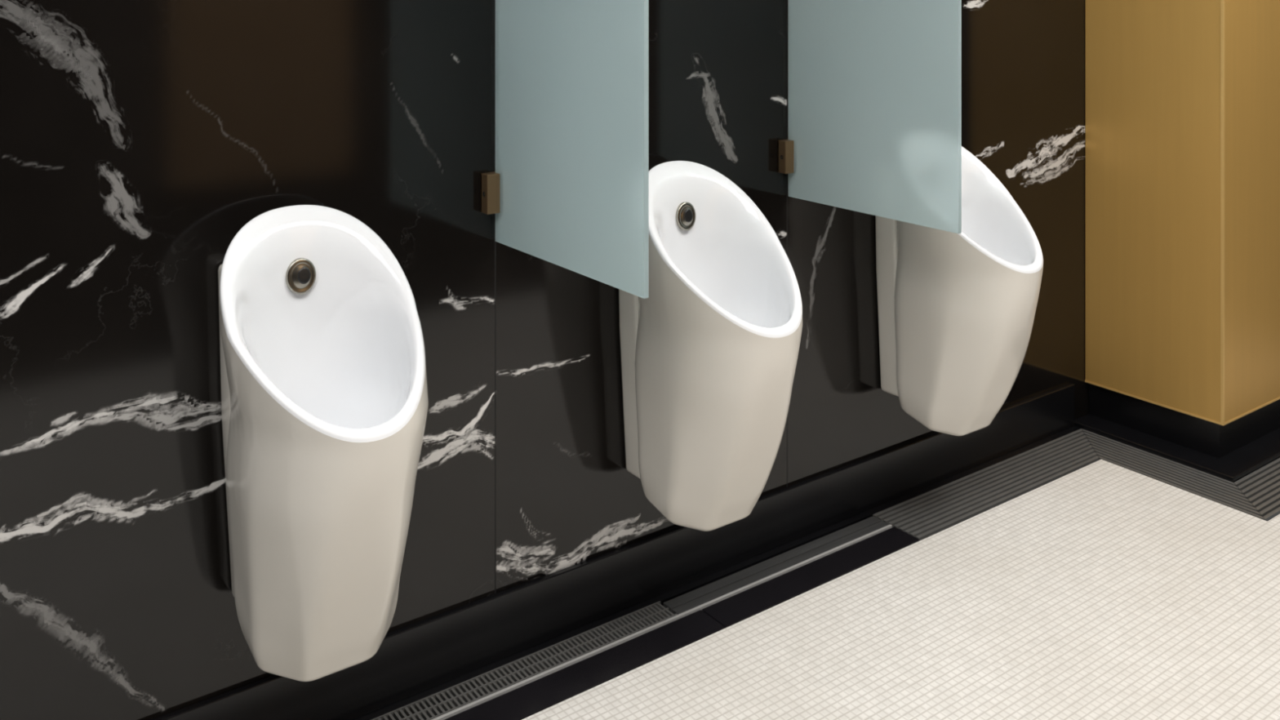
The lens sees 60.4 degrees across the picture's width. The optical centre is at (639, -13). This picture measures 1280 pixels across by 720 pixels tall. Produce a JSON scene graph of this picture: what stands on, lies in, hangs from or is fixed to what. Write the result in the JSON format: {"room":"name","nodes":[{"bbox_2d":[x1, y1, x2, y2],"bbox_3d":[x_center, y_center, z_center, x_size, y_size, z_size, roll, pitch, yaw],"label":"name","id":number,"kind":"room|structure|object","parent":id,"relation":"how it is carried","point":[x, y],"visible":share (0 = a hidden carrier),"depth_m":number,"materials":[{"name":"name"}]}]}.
{"room":"public restroom","nodes":[
{"label":"public restroom","id":0,"kind":"room"},
{"bbox_2d":[0,0,1088,719],"bbox_3d":[-0.218,-0.010,2.253,6.300,2.700,0.001,0,0,-36],"label":"wall","id":1,"kind":"structure","parent":0,"point":[139,138],"depth_m":2.02,"materials":[{"name":"black stone"}]},
{"bbox_2d":[217,204,428,681],"bbox_3d":[-0.518,0.748,1.794,0.320,0.743,0.388,0,0,-36],"label":"urinal","id":2,"kind":"object","parent":1,"relation":"attached to","point":[325,402],"visible":1,"depth_m":1.74,"materials":[{"name":"ceramic"}]},
{"bbox_2d":[219,204,425,442],"bbox_3d":[-0.506,0.627,1.769,0.310,0.501,0.334,0,0,-36],"label":"bowl","id":3,"kind":"object","parent":2,"relation":"on","point":[321,330],"depth_m":1.85,"materials":[{"name":"white ceramic"}]},
{"bbox_2d":[480,0,648,298],"bbox_3d":[-0.145,-0.077,1.991,0.057,1.165,0.510,0,0,-36],"label":"glass wall","id":4,"kind":"structure","parent":1,"relation":"attached to","point":[568,188],"depth_m":1.95,"materials":[{"name":"teal glass"}]},
{"bbox_2d":[151,382,1074,719],"bbox_3d":[-0.717,1.276,1.881,5.055,0.128,0.014,0,0,-36],"label":"baseboard","id":5,"kind":"structure","parent":1,"relation":"attached to","point":[420,656],"depth_m":2.35,"materials":[{"name":"black stone"}]},
{"bbox_2d":[618,160,802,531],"bbox_3d":[0.154,0.748,2.283,0.320,0.743,0.388,0,0,-36],"label":"urinal","id":6,"kind":"object","parent":1,"relation":"attached to","point":[709,357],"visible":0.98,"depth_m":2.22,"materials":[{"name":"ceramic"}]},
{"bbox_2d":[648,160,802,337],"bbox_3d":[0.166,0.627,2.258,0.310,0.501,0.334,0,0,-36],"label":"bowl","id":7,"kind":"object","parent":6,"relation":"on","point":[718,268],"depth_m":2.34,"materials":[{"name":"white ceramic"}]},
{"bbox_2d":[777,0,961,233],"bbox_3d":[0.503,-0.077,2.462,0.057,1.165,0.510,0,0,-36],"label":"glass wall","id":8,"kind":"structure","parent":1,"relation":"attached to","point":[875,86],"depth_m":2.43,"materials":[{"name":"teal glass"}]},
{"bbox_2d":[875,146,1043,435],"bbox_3d":[0.812,0.748,2.762,0.320,0.743,0.388,0,0,-36],"label":"urinal","id":9,"kind":"object","parent":1,"relation":"attached to","point":[956,312],"visible":0.77,"depth_m":2.69,"materials":[{"name":"ceramic"}]},
{"bbox_2d":[957,146,1043,273],"bbox_3d":[0.823,0.627,2.737,0.310,0.501,0.334,0,0,-36],"label":"bowl","id":10,"kind":"object","parent":9,"relation":"on","point":[996,237],"depth_m":2.81,"materials":[{"name":"white ceramic"}]},
{"bbox_2d":[521,459,1279,719],"bbox_3d":[0.502,1.340,1.265,6.300,0.001,2.055,0,0,-36],"label":"floor","id":11,"kind":"structure","parent":0,"point":[1103,589],"depth_m":2.29,"materials":[{"name":"white tile"}]},
{"bbox_3d":[-0.024,1.385,1.987,6.300,0.030,0.660,0,0,-36],"label":"trim","id":12,"kind":"structure","parent":0,"visible":0},
{"bbox_2d":[371,600,677,719],"bbox_3d":[-0.846,1.353,1.712,2.246,0.033,0.062,0,0,-36],"label":"drain grate","id":13,"kind":"object","parent":12,"relation":"on","point":[433,706],"visible":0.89,"depth_m":2.17,"materials":[{"name":"grey metal"}]},
{"bbox_2d":[431,524,892,719],"bbox_3d":[-0.554,1.353,1.881,2.918,0.033,0.006,0,0,-36],"label":"rail","id":14,"kind":"object","parent":12,"relation":"on","point":[651,628],"visible":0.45,"depth_m":2.29,"materials":[{"name":"metal"}]},
{"bbox_2d":[444,526,919,719],"bbox_3d":[-1.009,1.355,1.489,4.120,0.031,0.081,0,0,-36],"label":"floor border","id":15,"kind":"structure","parent":12,"relation":"on","point":[521,703],"depth_m":2.28,"materials":[{"name":"stone"}]},
{"bbox_2d":[352,426,1080,719],"bbox_3d":[-0.711,1.355,1.873,5.055,0.030,0.035,0,0,-36],"label":"trim","id":16,"kind":"structure","parent":12,"relation":"on","point":[663,597],"depth_m":2.50,"materials":[{"name":"black metal"}]},
{"bbox_2d":[663,515,889,614],"bbox_3d":[0.337,1.354,2.568,0.668,0.031,0.056,0,0,-36],"label":"drain cover","id":17,"kind":"object","parent":12,"relation":"on","point":[684,602],"visible":0.54,"depth_m":2.54,"materials":[{"name":"metal"}]},
{"bbox_2d":[872,428,1098,540],"bbox_3d":[1.011,1.355,3.010,0.927,0.030,0.148,0,0,-36],"label":"floor border","id":18,"kind":"object","parent":12,"relation":"on","point":[925,515],"visible":0.77,"depth_m":2.95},
{"bbox_2d":[1081,428,1264,519],"bbox_3d":[1.459,1.355,3.057,0.148,0.030,0.598,0,0,-36],"label":"floor border","id":19,"kind":"object","parent":12,"relation":"on","point":[1214,488],"visible":0.78,"depth_m":3.04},
{"bbox_2d":[1074,0,1279,483],"bbox_3d":[1.929,0.010,3.514,1.145,2.720,0.486,0,0,-36],"label":"column","id":20,"kind":"structure","parent":12,"relation":"on","point":[1182,97],"depth_m":3.21,"materials":[{"name":"gold stone"}]},
{"bbox_2d":[1234,457,1279,521],"bbox_3d":[2.094,1.355,3.238,1.384,0.030,0.151,0,0,-36],"label":"drain grate","id":21,"kind":"object","parent":12,"relation":"on","point":[1261,487],"visible":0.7,"depth_m":2.94,"materials":[{"name":"grey metal"}]}
]}

